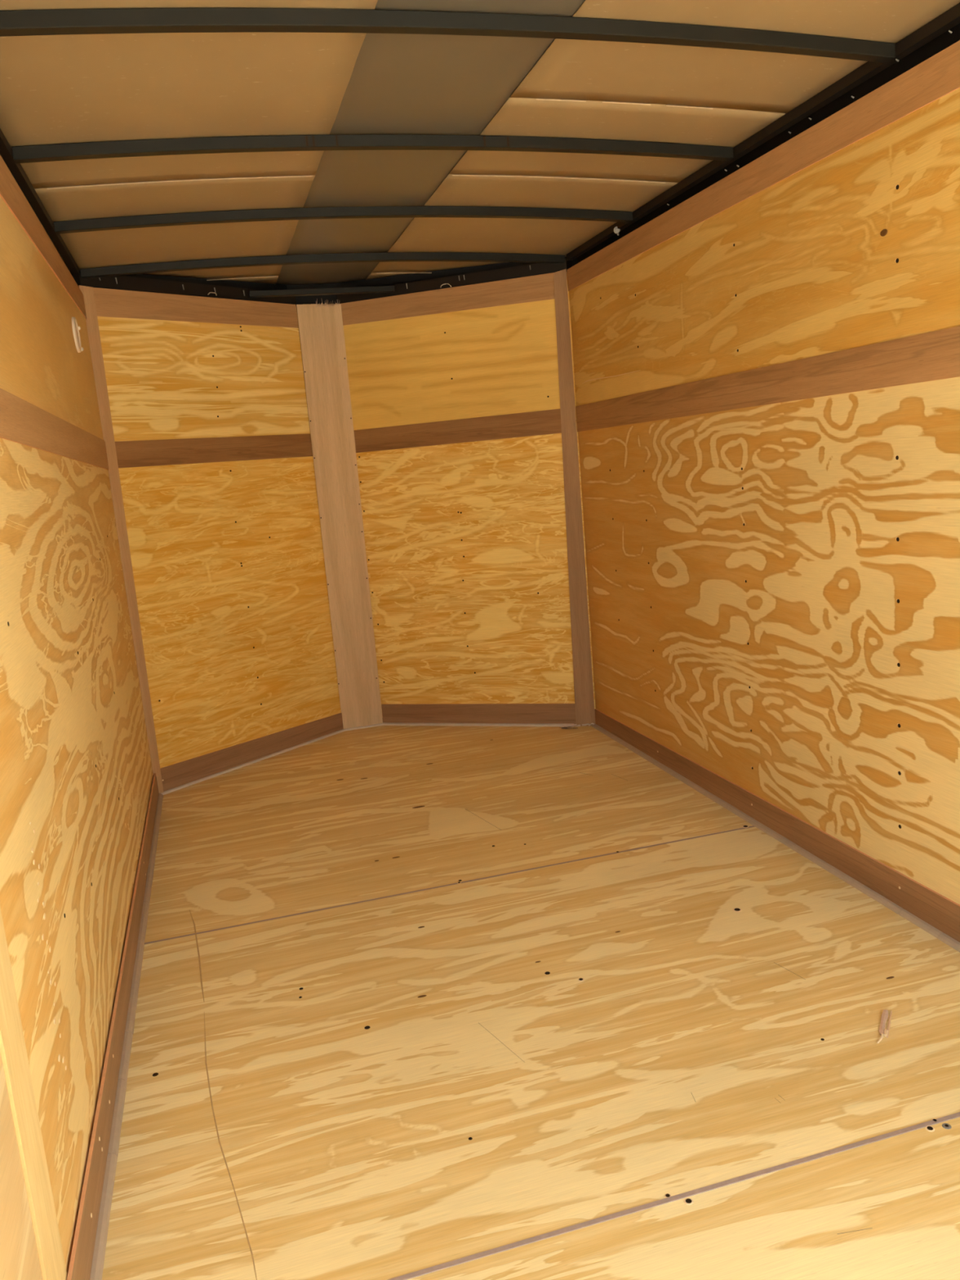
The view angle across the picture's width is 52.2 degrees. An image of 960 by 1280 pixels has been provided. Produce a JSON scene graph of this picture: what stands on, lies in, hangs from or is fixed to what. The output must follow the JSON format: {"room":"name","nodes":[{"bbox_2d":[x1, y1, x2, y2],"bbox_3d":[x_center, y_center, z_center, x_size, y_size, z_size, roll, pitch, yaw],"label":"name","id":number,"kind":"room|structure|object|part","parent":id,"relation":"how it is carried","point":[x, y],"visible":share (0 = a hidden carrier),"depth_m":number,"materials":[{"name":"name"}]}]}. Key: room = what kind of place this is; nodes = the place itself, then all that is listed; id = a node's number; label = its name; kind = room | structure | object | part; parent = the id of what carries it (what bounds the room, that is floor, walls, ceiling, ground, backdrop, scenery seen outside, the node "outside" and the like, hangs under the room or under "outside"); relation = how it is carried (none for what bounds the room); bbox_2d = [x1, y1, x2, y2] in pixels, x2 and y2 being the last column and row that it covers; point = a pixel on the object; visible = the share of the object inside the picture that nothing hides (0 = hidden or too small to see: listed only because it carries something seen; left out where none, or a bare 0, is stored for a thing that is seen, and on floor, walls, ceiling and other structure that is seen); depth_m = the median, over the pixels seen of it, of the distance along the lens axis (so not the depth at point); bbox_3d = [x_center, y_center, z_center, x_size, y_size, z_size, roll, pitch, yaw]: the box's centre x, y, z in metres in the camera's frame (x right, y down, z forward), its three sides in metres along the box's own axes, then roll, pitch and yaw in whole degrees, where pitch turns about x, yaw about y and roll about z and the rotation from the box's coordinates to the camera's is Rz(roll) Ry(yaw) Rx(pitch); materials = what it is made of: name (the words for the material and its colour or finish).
{"room":"cargo space","nodes":[
{"label":"cargo space","id":0,"kind":"room"},
{"bbox_2d":[0,155,153,1279],"bbox_3d":[-0.779,-0.050,1.633,0.071,1.916,3.664,-8,10,-15],"label":"wall","id":1,"kind":"structure","parent":0,"point":[77,775],"depth_m":1.72,"materials":[{"name":"brown wood"}]},
{"bbox_3d":[-0.417,0.158,0.465,0.010,1.740,1.184,-8,10,-15],"label":"plywood panel","id":2,"kind":"part","parent":1,"relation":"part of","materials":[{"name":"beige wood"}]},
{"bbox_2d":[0,128,79,275],"bbox_3d":[-0.827,-0.931,1.465,0.021,0.022,3.630,-8,10,-15],"label":"frame rail","id":3,"kind":"object","parent":1,"relation":"attached to","point":[16,170],"visible":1,"depth_m":2.38,"materials":[{"name":"metal"}]},
{"bbox_3d":[-0.958,-0.706,2.092,0.009,0.535,2.437,-8,10,-15],"label":"plywood panel","id":4,"kind":"part","parent":1,"relation":"part of","materials":[{"name":"brown wood"}]},
{"bbox_2d":[71,316,83,352],"bbox_3d":[-1.168,-0.886,2.841,0.012,0.100,0.120,-8,10,-15],"label":"oval fitting","id":5,"kind":"object","parent":1,"relation":"attached to","point":[76,328],"visible":1,"depth_m":2.83,"materials":[{"name":"white plastic"}]},
{"bbox_3d":[-1.171,-0.886,2.841,0.004,0.080,0.092,-8,10,-15],"label":"plate","id":6,"kind":"part","parent":5,"relation":"part of","materials":[{"name":"white plastic"}]},
{"bbox_2d":[66,773,163,1279],"bbox_3d":[-0.660,0.778,1.776,0.020,0.101,3.626,-8,10,-15],"label":"baseboard","id":7,"kind":"structure","parent":1,"relation":"attached to","point":[90,1241],"depth_m":1.73,"materials":[{"name":"brown wood"}]},
{"bbox_2d":[62,258,341,768],"bbox_3d":[-0.972,-0.409,3.719,0.071,1.916,0.972,4,13,39],"label":"wall","id":8,"kind":"structure","parent":0,"point":[207,399],"depth_m":3.66,"materials":[{"name":"brown wood"}]},
{"bbox_2d":[79,284,163,793],"bbox_3d":[-1.219,-0.302,3.364,0.003,1.752,0.048,4,13,39],"label":"trim","id":9,"kind":"structure","parent":8,"relation":"attached to","point":[91,320],"depth_m":3.34,"materials":[{"name":"brown wood"}]},
{"bbox_2d":[70,271,297,311],"bbox_3d":[-1.035,-1.260,3.565,0.032,0.070,0.942,4,13,39],"label":"frame rail","id":10,"kind":"object","parent":8,"relation":"attached to","point":[118,282],"visible":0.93,"depth_m":3.48,"materials":[{"name":"metal"}]},
{"bbox_2d":[248,285,395,297],"bbox_3d":[-0.608,-1.348,3.788,0.558,0.020,0.035,-8,10,-15],"label":"bow","id":11,"kind":"object","parent":10,"relation":"attached to","point":[380,289],"visible":1,"depth_m":3.77,"materials":[{"name":"paint"}]},
{"bbox_3d":[-0.999,-0.976,3.600,0.009,0.540,0.912,4,13,39],"label":"plywood panel","id":12,"kind":"part","parent":8,"relation":"part of","materials":[{"name":"brown wood"}]},
{"bbox_3d":[-0.928,-0.132,3.752,0.009,1.175,0.912,4,13,39],"label":"plywood panel","id":13,"kind":"part","parent":8,"relation":"part of","materials":[{"name":"brown wood"}]},
{"bbox_2d":[160,712,344,795],"bbox_3d":[-0.868,0.427,3.848,0.016,0.094,0.897,4,13,39],"label":"baseboard","id":14,"kind":"structure","parent":8,"relation":"attached to","point":[181,775],"depth_m":3.80,"materials":[{"name":"brown wood"}]},
{"bbox_2d":[286,282,382,731],"bbox_3d":[-0.585,-0.513,4.087,0.293,1.906,0.085,-8,10,-15],"label":"trim","id":15,"kind":"structure","parent":8,"relation":"attached to","point":[320,322],"depth_m":4.05,"materials":[{"name":"brown wood"}]},
{"bbox_2d":[341,256,595,717],"bbox_3d":[-0.040,-0.532,3.965,1.000,1.916,0.071,-1,11,19],"label":"wall","id":16,"kind":"structure","parent":0,"point":[455,397],"depth_m":3.93,"materials":[{"name":"brown wood"}]},
{"bbox_2d":[337,258,572,303],"bbox_3d":[-0.118,-1.378,3.807,0.970,0.064,0.032,-1,11,19],"label":"frame rail","id":17,"kind":"object","parent":16,"relation":"attached to","point":[537,268],"visible":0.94,"depth_m":3.77,"materials":[{"name":"metal"}]},
{"bbox_3d":[-0.096,-1.094,3.838,0.940,0.540,0.009,-1,11,19],"label":"plywood panel","id":18,"kind":"part","parent":16,"relation":"part of","materials":[{"name":"brown wood"}]},
{"bbox_3d":[-0.025,-0.251,3.989,0.940,1.175,0.009,-1,11,19],"label":"plywood panel","id":19,"kind":"part","parent":16,"relation":"part of","materials":[{"name":"brown wood"}]},
{"bbox_2d":[381,703,594,728],"bbox_3d":[0.013,0.316,4.059,0.939,0.092,0.057,-1,11,19],"label":"baseboard","id":20,"kind":"structure","parent":16,"relation":"attached to","point":[393,714],"depth_m":4.08,"materials":[{"name":"brown wood"}]},
{"bbox_2d":[553,268,595,726],"bbox_3d":[0.354,-0.513,3.795,0.080,1.755,0.003,-1,11,19],"label":"trim","id":21,"kind":"structure","parent":16,"relation":"attached to","point":[580,637],"depth_m":3.80,"materials":[{"name":"brown wood"}]},
{"bbox_2d":[0,0,959,284],"bbox_3d":[-0.087,-1.121,1.959,1.830,0.057,4.228,-8,10,-15],"label":"ceiling","id":22,"kind":"structure","parent":0,"point":[64,88],"depth_m":2.10,"materials":[{"name":"brown wood"}]},
{"bbox_2d":[80,252,564,278],"bbox_3d":[-0.501,-1.324,3.432,1.692,0.053,0.028,-8,10,-15],"label":"bow","id":23,"kind":"object","parent":22,"relation":"attached to","point":[100,272],"visible":1,"depth_m":3.40,"materials":[{"name":"paint"}]},
{"bbox_2d":[53,205,632,234],"bbox_3d":[-0.339,-1.235,2.860,1.692,0.053,0.028,-8,10,-15],"label":"bow","id":24,"kind":"object","parent":22,"relation":"attached to","point":[385,211],"visible":1,"depth_m":2.83,"materials":[{"name":"paint"}]},
{"bbox_2d":[11,133,733,163],"bbox_3d":[-0.174,-1.145,2.279,1.692,0.053,0.030,-8,10,-15],"label":"bow","id":25,"kind":"object","parent":22,"relation":"attached to","point":[196,145],"visible":1,"depth_m":2.24,"materials":[{"name":"paint"}]},
{"bbox_2d":[0,8,895,62],"bbox_3d":[-0.010,-1.054,1.700,1.692,0.053,0.028,-8,10,-15],"label":"bow","id":26,"kind":"object","parent":22,"relation":"attached to","point":[100,20],"visible":1,"depth_m":1.67,"materials":[{"name":"paint"}]},
{"bbox_2d":[102,725,959,1279],"bbox_3d":[0.073,0.709,2.269,1.780,0.062,4.188,-8,10,-15],"label":"floor","id":27,"kind":"structure","parent":0,"point":[414,1002],"depth_m":1.84,"materials":[{"name":"brown wood"}]},
{"bbox_2d":[876,1009,892,1043],"bbox_3d":[0.739,0.706,1.787,0.017,0.009,0.106,1,11,28],"label":"wood splinter","id":28,"kind":"object","parent":27,"relation":"on","point":[882,1031],"visible":1,"depth_m":1.79,"materials":[{"name":"beige wood"}]},
{"bbox_2d":[566,22,959,904],"bbox_3d":[0.912,-0.273,2.079,0.071,1.916,3.664,-8,10,-15],"label":"wall","id":29,"kind":"structure","parent":0,"point":[766,358],"depth_m":2.38,"materials":[{"name":"brown wood"}]},
{"bbox_2d":[566,2,959,260],"bbox_3d":[0.817,-1.133,1.900,0.034,0.051,3.630,-8,10,-15],"label":"frame rail","id":30,"kind":"object","parent":29,"relation":"attached to","point":[950,18],"visible":1,"depth_m":2.23,"materials":[{"name":"metal"}]},
{"bbox_2d":[613,226,620,233],"bbox_3d":[0.445,-1.335,3.186,0.022,0.021,0.008,-4,10,2],"label":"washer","id":31,"kind":"object","parent":30,"relation":"in","point":[616,229],"depth_m":3.18,"materials":[{"name":"metal"}]},
{"bbox_3d":[0.842,-0.837,1.955,0.009,0.543,3.634,-8,10,-15],"label":"plywood panel","id":32,"kind":"part","parent":29,"relation":"part of","materials":[{"name":"brown wood"}]},
{"bbox_3d":[0.913,0.003,2.106,0.009,1.165,3.634,-8,10,-15],"label":"plywood panel","id":33,"kind":"part","parent":29,"relation":"part of","materials":[{"name":"brown wood"}]},
{"bbox_2d":[591,708,959,952],"bbox_3d":[0.945,0.564,2.201,0.022,0.106,3.631,-8,10,-15],"label":"baseboard","id":34,"kind":"structure","parent":29,"relation":"attached to","point":[936,914],"depth_m":2.52,"materials":[{"name":"brown wood"}]}
]}

